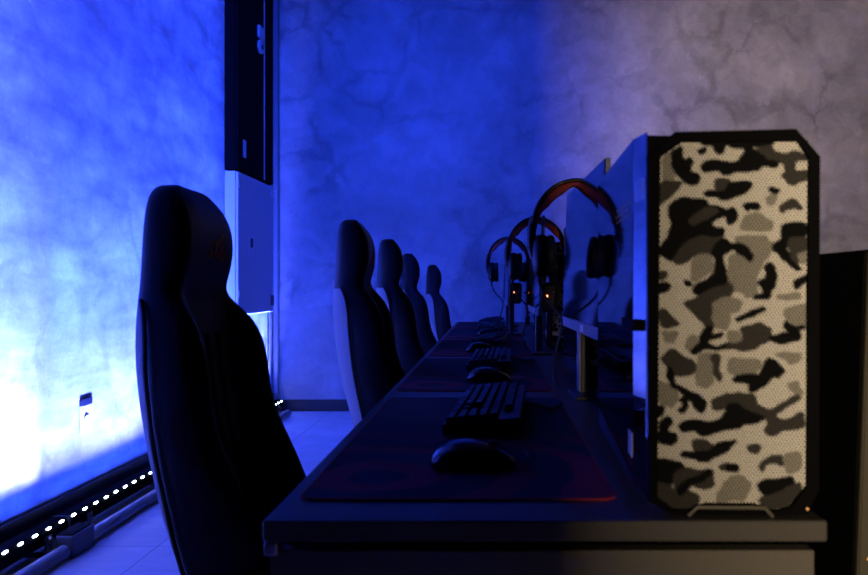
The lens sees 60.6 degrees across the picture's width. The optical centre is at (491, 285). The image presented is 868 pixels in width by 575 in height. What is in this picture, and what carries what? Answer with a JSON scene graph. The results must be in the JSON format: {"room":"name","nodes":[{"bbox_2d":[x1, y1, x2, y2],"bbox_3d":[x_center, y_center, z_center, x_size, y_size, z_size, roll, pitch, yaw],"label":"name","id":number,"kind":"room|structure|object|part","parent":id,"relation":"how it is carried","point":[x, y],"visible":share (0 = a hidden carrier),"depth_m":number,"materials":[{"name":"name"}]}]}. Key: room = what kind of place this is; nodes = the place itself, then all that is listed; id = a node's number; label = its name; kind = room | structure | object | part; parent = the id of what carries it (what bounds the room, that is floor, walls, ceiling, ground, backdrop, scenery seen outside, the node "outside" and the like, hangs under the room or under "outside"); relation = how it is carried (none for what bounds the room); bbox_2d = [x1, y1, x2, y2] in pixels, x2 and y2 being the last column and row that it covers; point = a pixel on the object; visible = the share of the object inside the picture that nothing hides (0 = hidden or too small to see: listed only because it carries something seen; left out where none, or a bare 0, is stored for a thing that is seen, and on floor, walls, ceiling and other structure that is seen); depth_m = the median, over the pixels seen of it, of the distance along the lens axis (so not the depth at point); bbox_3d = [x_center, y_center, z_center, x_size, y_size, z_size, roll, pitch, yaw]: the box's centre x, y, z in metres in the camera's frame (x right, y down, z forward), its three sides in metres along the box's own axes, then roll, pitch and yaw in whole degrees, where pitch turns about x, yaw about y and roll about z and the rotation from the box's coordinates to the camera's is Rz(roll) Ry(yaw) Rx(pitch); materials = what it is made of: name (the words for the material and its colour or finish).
{"room":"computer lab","nodes":[
{"label":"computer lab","id":0,"kind":"room"},
{"bbox_2d":[0,0,272,524],"bbox_3d":[-1.890,-0.855,2.220,0.200,3.750,8.040,0,0,0],"label":"wall","id":1,"kind":"structure","parent":0,"point":[104,104],"depth_m":3.26,"materials":[{"name":"paint"}]},
{"bbox_2d":[0,454,149,543],"bbox_3d":[-1.783,0.945,2.220,0.014,0.150,7.640,0,0,0],"label":"baseboard","id":2,"kind":"structure","parent":1,"relation":"attached to","point":[16,526],"depth_m":3.10,"materials":[{"name":"black"}]},
{"bbox_2d":[80,397,92,433],"bbox_3d":[-1.786,0.570,3.260,0.007,0.150,0.100,0,0,0],"label":"wall socket","id":3,"kind":"object","parent":1,"relation":"attached to","point":[86,412],"visible":1,"depth_m":3.26,"materials":[{"name":"white plastic"}]},
{"bbox_2d":[84,415,89,424],"bbox_3d":[-1.785,0.590,3.260,0.004,0.042,0.042,0,0,0],"label":"outlet","id":4,"kind":"object","parent":3,"relation":"attached to","point":[86,417],"depth_m":3.26,"materials":[{"name":"white plastic"}]},
{"bbox_2d":[225,0,272,184],"bbox_3d":[-1.730,-1.505,5.340,0.112,1.450,0.800,0,0,0],"label":"upper cabinet","id":5,"kind":"object","parent":1,"relation":"attached to","point":[248,23],"visible":0.94,"depth_m":5.18,"materials":[{"name":"black metal"}]},
{"bbox_3d":[-1.696,-0.940,5.070,0.003,0.120,0.060,0,0,0],"label":"label plate","id":6,"kind":"part","parent":5,"relation":"part of","materials":[{"name":"white plastic"}]},
{"bbox_2d":[225,171,273,313],"bbox_3d":[-1.734,-0.285,5.340,0.103,0.970,0.800,0,0,0],"label":"electrical box","id":7,"kind":"object","parent":1,"relation":"attached to","point":[248,200],"visible":0.9,"depth_m":5.18,"materials":[{"name":"white metal"}]},
{"bbox_3d":[-1.694,-0.285,5.215,0.008,0.130,0.110,0,0,0],"label":"lock plate","id":8,"kind":"part","parent":7,"relation":"part of","materials":[{"name":"white plastic"}]},
{"bbox_2d":[267,312,268,361],"bbox_3d":[-1.773,0.438,5.845,0.011,0.836,0.061,0,0,-6],"label":"cable","id":9,"kind":"object","parent":1,"relation":"attached to","point":[267,312],"visible":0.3,"depth_m":5.87,"materials":[{"name":"black plastic"}]},
{"bbox_2d":[0,411,353,574],"bbox_3d":[1.305,1.070,0.520,6.590,0.100,11.440,0,0,0],"label":"floor","id":10,"kind":"structure","parent":0,"point":[139,545],"depth_m":3.05,"materials":[{"name":"white tile"}]},
{"bbox_2d":[0,516,69,570],"bbox_3d":[-1.708,0.967,2.436,0.091,0.107,1.008,0,0,0],"label":"led light bar","id":11,"kind":"object","parent":10,"relation":"on","point":[24,544],"visible":0.97,"depth_m":2.74,"materials":[{"name":"black plastic"}]},
{"bbox_3d":[-1.668,0.960,2.796,0.012,0.023,0.023,0,0,0],"label":"knob","id":12,"kind":"part","parent":11,"relation":"part of","materials":[{"name":"black plastic"}]},
{"bbox_2d":[56,522,93,557],"bbox_3d":[-1.598,0.974,2.829,0.068,0.092,0.172,0,0,0],"label":"junction box","id":13,"kind":"object","parent":10,"relation":"on","point":[79,537],"visible":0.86,"depth_m":2.81,"materials":[{"name":"black plastic"}]},
{"bbox_3d":[-1.599,0.932,2.840,0.058,0.008,0.140,0,0,0],"label":"box lid","id":14,"kind":"part","parent":13,"relation":"part of","materials":[{"name":"black plastic"}]},
{"bbox_2d":[53,466,153,526],"bbox_3d":[-1.708,0.967,3.444,0.091,0.107,1.008,0,0,0],"label":"led light bar","id":15,"kind":"object","parent":10,"relation":"on","point":[84,511],"visible":0.59,"depth_m":3.27,"materials":[{"name":"black plastic"}]},
{"bbox_2d":[13,410,290,574],"bbox_3d":[-1.600,0.994,3.200,0.052,0.052,5.200,0,0,0],"label":"conduit","id":16,"kind":"object","parent":10,"relation":"on","point":[38,567],"visible":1,"depth_m":3.00,"materials":[{"name":"grey"}]},
{"bbox_2d":[135,185,305,574],"bbox_3d":[-0.336,0.413,1.484,0.669,1.212,0.619,0,0,-2],"label":"gaming chair","id":17,"kind":"object","parent":10,"relation":"on","point":[222,455],"visible":0.86,"depth_m":1.31,"materials":[{"name":"black leather"}]},
{"bbox_3d":[-0.313,0.563,1.459,0.505,0.166,0.480,0,0,-2],"label":"seat","id":18,"kind":"part","parent":17,"relation":"part of","materials":[{"name":"black leather"}]},
{"bbox_2d":[274,399,283,413],"bbox_3d":[-1.708,0.967,5.460,0.091,0.107,1.008,0,0,0],"label":"led light bar","id":19,"kind":"object","parent":10,"relation":"on","point":[279,403],"visible":0.21,"depth_m":5.88,"materials":[{"name":"black plastic"}]},
{"bbox_2d":[333,220,405,426],"bbox_3d":[-0.180,0.403,2.462,0.681,1.234,0.630,0,0,-4],"label":"gaming chair","id":20,"kind":"object","parent":10,"relation":"on","point":[370,366],"visible":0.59,"depth_m":2.25,"materials":[{"name":"black leather"}]},
{"bbox_2d":[376,239,424,373],"bbox_3d":[-0.200,0.403,3.444,0.681,1.234,0.630,0,0,-7],"label":"gaming chair","id":21,"kind":"object","parent":10,"relation":"on","point":[409,349],"visible":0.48,"depth_m":3.21,"materials":[{"name":"black leather"}]},
{"bbox_2d":[400,253,436,353],"bbox_3d":[-0.223,0.413,4.426,0.669,1.212,0.618,0,0,-5],"label":"gaming chair","id":22,"kind":"object","parent":10,"relation":"on","point":[410,275],"visible":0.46,"depth_m":4.21,"materials":[{"name":"black leather"}]},
{"bbox_2d":[425,265,451,341],"bbox_3d":[-0.165,0.433,5.374,0.648,1.173,0.599,0,0,-5],"label":"gaming chair","id":23,"kind":"object","parent":10,"relation":"on","point":[439,316],"visible":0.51,"depth_m":5.17,"materials":[{"name":"black leather"}]},
{"bbox_2d":[263,322,826,574],"bbox_3d":[0.060,0.645,3.205,0.652,0.750,4.710,0,0,0],"label":"desk","id":24,"kind":"object","parent":10,"relation":"on","point":[626,534],"visible":0.45,"depth_m":0.86,"materials":[{"name":"laminate"}]},
{"bbox_2d":[300,397,615,500],"bbox_3d":[-0.043,0.268,1.350,0.404,0.004,0.844,0,0,0],"label":"mousepad","id":25,"kind":"object","parent":24,"relation":"on","point":[389,458],"visible":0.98,"depth_m":1.09,"materials":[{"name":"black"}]},
{"bbox_2d":[431,439,530,468],"bbox_3d":[-0.001,0.245,1.099,0.182,0.041,0.091,0,0,-31],"label":"computer mouse","id":26,"kind":"object","parent":25,"relation":"on","point":[457,453],"visible":1,"depth_m":1.06,"materials":[{"name":"black plastic"}]},
{"bbox_2d":[442,381,562,435],"bbox_3d":[0.038,0.242,1.501,0.224,0.049,0.438,0,0,4],"label":"keyboard","id":27,"kind":"object","parent":25,"relation":"on","point":[480,408],"visible":1,"depth_m":1.36,"materials":[{"name":"black plastic"}]},
{"bbox_2d":[396,358,551,391],"bbox_3d":[-0.046,0.268,2.310,0.404,0.004,0.844,0,0,0],"label":"mousepad","id":28,"kind":"object","parent":24,"relation":"on","point":[432,374],"visible":0.81,"depth_m":2.16,"materials":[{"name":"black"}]},
{"bbox_2d":[467,367,523,381],"bbox_3d":[0.021,0.245,2.064,0.182,0.041,0.091,0,0,-21],"label":"computer mouse","id":29,"kind":"object","parent":28,"relation":"on","point":[481,374],"visible":1,"depth_m":2.03,"materials":[{"name":"black plastic"}]},
{"bbox_2d":[466,346,534,371],"bbox_3d":[0.038,0.242,2.483,0.224,0.049,0.438,0,0,2],"label":"keyboard","id":30,"kind":"object","parent":28,"relation":"on","point":[498,358],"visible":0.98,"depth_m":2.33,"materials":[{"name":"black plastic"}]},
{"bbox_2d":[428,340,532,356],"bbox_3d":[-0.043,0.268,3.250,0.404,0.004,0.844,0,0,0],"label":"mousepad","id":31,"kind":"object","parent":24,"relation":"on","point":[445,348],"visible":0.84,"depth_m":3.15,"materials":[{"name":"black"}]},
{"bbox_2d":[466,342,501,351],"bbox_3d":[-0.017,0.245,2.990,0.182,0.041,0.091,0,0,-33],"label":"computer mouse","id":32,"kind":"object","parent":31,"relation":"on","point":[472,347],"visible":0.57,"depth_m":2.95,"materials":[{"name":"black plastic"}]},
{"bbox_2d":[470,331,525,346],"bbox_3d":[0.038,0.242,3.380,0.224,0.049,0.438,0,0,5],"label":"keyboard","id":33,"kind":"object","parent":31,"relation":"on","point":[496,338],"visible":0.98,"depth_m":3.24,"materials":[{"name":"black plastic"}]},
{"bbox_2d":[443,329,520,338],"bbox_3d":[-0.046,0.268,4.180,0.404,0.004,0.844,0,0,0],"label":"mousepad","id":34,"kind":"object","parent":24,"relation":"on","point":[454,333],"visible":0.59,"depth_m":4.07,"materials":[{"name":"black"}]},
{"bbox_2d":[477,328,497,335],"bbox_3d":[0.010,0.245,3.933,0.182,0.041,0.091,0,0,-28],"label":"computer mouse","id":35,"kind":"object","parent":34,"relation":"on","point":[486,330],"visible":0.41,"depth_m":3.89,"materials":[{"name":"black plastic"}]},
{"bbox_2d":[477,321,517,332],"bbox_3d":[0.038,0.242,4.342,0.224,0.049,0.438,0,0,3],"label":"keyboard","id":36,"kind":"object","parent":34,"relation":"on","point":[492,325],"visible":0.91,"depth_m":4.19,"materials":[{"name":"black plastic"}]},
{"bbox_2d":[504,246,525,334],"bbox_3d":[0.127,0.009,3.921,0.111,0.514,0.575,0,0,-1],"label":"monitor","id":37,"kind":"object","parent":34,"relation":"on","point":[511,298],"visible":0.73,"depth_m":3.69,"materials":[{"name":"grey plastic"}]},
{"bbox_2d":[486,237,529,331],"bbox_3d":[0.088,-0.001,4.003,0.244,0.528,0.133,0,0,0],"label":"headset","id":38,"kind":"object","parent":37,"relation":"hanging from","point":[491,268],"visible":0.85,"depth_m":3.96,"materials":[{"name":"black plastic"}]},
{"bbox_2d":[488,262,497,281],"bbox_3d":[0.006,-0.074,3.980,0.055,0.108,0.086,0,0,0],"label":"ear cup","id":39,"kind":"object","parent":38,"relation":"on","point":[492,267],"depth_m":3.95,"materials":[{"name":"black plastic"}]},
{"bbox_2d":[489,238,526,256],"bbox_3d":[0.088,-0.205,3.980,0.208,0.104,0.032,0,0,0],"label":"cushion","id":40,"kind":"object","parent":38,"relation":"on","point":[516,241],"depth_m":3.97,"materials":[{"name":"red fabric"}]},
{"bbox_2d":[519,262,528,281],"bbox_3d":[0.170,-0.074,3.980,0.055,0.108,0.086,0,0,0],"label":"ear cup","id":41,"kind":"object","parent":38,"relation":"on","point":[525,266],"depth_m":3.95,"materials":[{"name":"black plastic"}]},
{"bbox_2d":[454,322,516,328],"bbox_3d":[-0.043,0.268,5.100,0.404,0.004,0.844,0,0,0],"label":"mousepad","id":42,"kind":"object","parent":24,"relation":"on","point":[461,325],"visible":0.52,"depth_m":4.87,"materials":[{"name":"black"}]},
{"bbox_2d":[478,321,492,326],"bbox_3d":[0.000,0.245,4.832,0.182,0.041,0.091,0,0,-25],"label":"computer mouse","id":43,"kind":"object","parent":42,"relation":"on","point":[482,322],"visible":0.38,"depth_m":4.80,"materials":[{"name":"black plastic"}]},
{"bbox_2d":[478,316,514,324],"bbox_3d":[0.038,0.242,5.220,0.224,0.049,0.438,0,0,6],"label":"keyboard","id":44,"kind":"object","parent":42,"relation":"on","point":[494,319],"visible":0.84,"depth_m":5.08,"materials":[{"name":"black plastic"}]},
{"bbox_2d":[502,248,518,325],"bbox_3d":[0.122,0.009,4.820,0.111,0.514,0.575,0,0,0],"label":"monitor","id":45,"kind":"object","parent":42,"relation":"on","point":[504,266],"visible":0.39,"depth_m":4.91,"materials":[{"name":"grey plastic"}]},
{"bbox_2d":[523,259,529,324],"bbox_3d":[0.331,0.043,5.281,0.217,0.455,0.458,0,0,0],"label":"computer tower","id":46,"kind":"object","parent":24,"relation":"on","point":[525,284],"visible":0.02,"depth_m":5.10,"materials":[{"name":"black"}]},
{"bbox_2d":[530,312,534,331],"bbox_3d":[0.331,0.043,4.241,0.217,0.455,0.458,0,0,0],"label":"computer tower","id":47,"kind":"object","parent":24,"relation":"on","point":[532,316],"visible":0.02,"depth_m":4.17,"materials":[{"name":"black metal"}]},
{"bbox_3d":[0.061,0.307,3.205,0.610,0.026,4.610,0,0,0],"label":"rail","id":48,"kind":"part","parent":24,"relation":"part of","materials":[{"name":"black"}]},
{"bbox_3d":[0.059,0.664,0.873,0.634,0.712,0.022,0,0,0],"label":"panel","id":49,"kind":"part","parent":24,"relation":"part of","materials":[{"name":"black wood"}]},
{"bbox_2d":[528,215,558,354],"bbox_3d":[0.208,0.013,2.841,0.111,0.514,0.575,0,0,-1],"label":"monitor","id":50,"kind":"object","parent":24,"relation":"on","point":[537,304],"visible":0.78,"depth_m":2.73,"materials":[{"name":"grey plastic"}]},
{"bbox_2d":[504,217,563,352],"bbox_3d":[0.169,-0.001,2.853,0.244,0.528,0.133,0,0,0],"label":"headset","id":51,"kind":"object","parent":50,"relation":"hanging from","point":[513,261],"visible":0.77,"depth_m":2.81,"materials":[{"name":"black plastic"}]},
{"bbox_2d":[508,253,521,280],"bbox_3d":[0.087,-0.074,2.830,0.055,0.108,0.086,0,0,0],"label":"ear cup","id":52,"kind":"object","parent":51,"relation":"on","point":[514,259],"depth_m":2.80,"materials":[{"name":"black plastic"}]},
{"bbox_2d":[509,220,562,245],"bbox_3d":[0.169,-0.205,2.830,0.208,0.104,0.032,0,0,0],"label":"cushion","id":53,"kind":"object","parent":51,"relation":"on","point":[522,224],"depth_m":2.82,"materials":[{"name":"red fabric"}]},
{"bbox_2d":[550,253,563,280],"bbox_3d":[0.251,-0.074,2.830,0.055,0.108,0.086,0,0,0],"label":"ear cup","id":54,"kind":"object","parent":51,"relation":"on","point":[559,265],"depth_m":2.80,"materials":[{"name":"black plastic"}]},
{"bbox_2d":[543,242,563,350],"bbox_3d":[0.331,0.043,3.281,0.217,0.455,0.458,0,0,0],"label":"computer tower","id":55,"kind":"object","parent":24,"relation":"on","point":[551,321],"visible":0.16,"depth_m":3.06,"materials":[{"name":"black"}]},
{"bbox_2d":[564,227,597,387],"bbox_3d":[0.331,0.043,2.131,0.217,0.455,0.458,0,0,0],"label":"computer tower","id":56,"kind":"object","parent":24,"relation":"on","point":[570,336],"visible":0.03,"depth_m":2.05,"materials":[{"name":"black metal"}]},
{"bbox_2d":[562,157,610,400],"bbox_3d":[0.247,0.013,1.691,0.111,0.514,0.575,0,0,-1],"label":"monitor","id":57,"kind":"object","parent":24,"relation":"on","point":[580,292],"visible":0.6,"depth_m":1.69,"materials":[{"name":"grey plastic"}]},
{"bbox_2d":[527,178,582,387],"bbox_3d":[0.208,-0.001,1.853,0.244,0.528,0.133,0,0,0],"label":"headset","id":58,"kind":"object","parent":57,"relation":"hanging from","point":[541,248],"visible":0.64,"depth_m":1.81,"materials":[{"name":"black plastic"}]},
{"bbox_2d":[532,234,555,277],"bbox_3d":[0.127,-0.074,1.830,0.055,0.108,0.086,0,0,0],"label":"ear cup","id":59,"kind":"object","parent":58,"relation":"on","point":[543,246],"depth_m":1.80,"materials":[{"name":"black plastic"}]},
{"bbox_2d":[535,182,579,223],"bbox_3d":[0.208,-0.205,1.830,0.208,0.104,0.032,0,0,0],"label":"cushion","id":60,"kind":"object","parent":58,"relation":"on","point":[559,188],"depth_m":1.82,"materials":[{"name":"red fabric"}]},
{"bbox_2d":[598,129,819,517],"bbox_3d":[0.284,0.043,1.091,0.217,0.455,0.458,0,0,2],"label":"computer tower","id":61,"kind":"object","parent":24,"relation":"on","point":[709,241],"visible":1,"depth_m":0.87,"materials":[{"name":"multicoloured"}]},
{"bbox_2d":[616,202,628,223],"bbox_3d":[0.179,-0.099,1.017,0.001,0.020,0.121,0,0,2],"label":"print","id":62,"kind":"object","parent":61,"relation":"attached to","point":[628,202],"depth_m":1.01},
{"bbox_3d":[0.279,0.263,0.864,0.101,0.014,0.004,0,0,2],"label":"trim","id":63,"kind":"part","parent":61,"relation":"part of","materials":[{"name":"black metal"}]},
{"bbox_2d":[793,249,867,574],"bbox_3d":[0.745,0.486,1.346,0.609,1.067,0.808,0,0,0],"label":"storage cabinet","id":64,"kind":"object","parent":10,"relation":"on","point":[841,500],"visible":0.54,"depth_m":0.99,"materials":[{"name":"black"}]},
{"bbox_3d":[0.745,0.482,0.949,0.606,1.056,0.010,0,0,0],"label":"panel","id":65,"kind":"part","parent":64,"relation":"part of","materials":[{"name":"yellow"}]},
{"bbox_2d":[279,0,867,398],"bbox_3d":[1.305,-0.855,6.140,6.190,3.750,0.200,0,0,0],"label":"wall","id":66,"kind":"structure","parent":0,"point":[437,127],"depth_m":6.04,"materials":[{"name":"paint"}]},
{"bbox_2d":[273,0,278,399],"bbox_3d":[-1.752,-0.905,6.004,0.048,3.650,0.048,0,0,0],"label":"conduit","id":67,"kind":"object","parent":66,"relation":"attached to","point":[275,2],"visible":0.85,"depth_m":5.98,"materials":[{"name":"grey"}]},
{"bbox_2d":[280,399,348,410],"bbox_3d":[1.312,0.973,6.033,6.176,0.095,0.014,0,0,0],"label":"baseboard","id":68,"kind":"structure","parent":66,"relation":"attached to","point":[289,404],"depth_m":6.03,"materials":[{"name":"black"}]}
]}

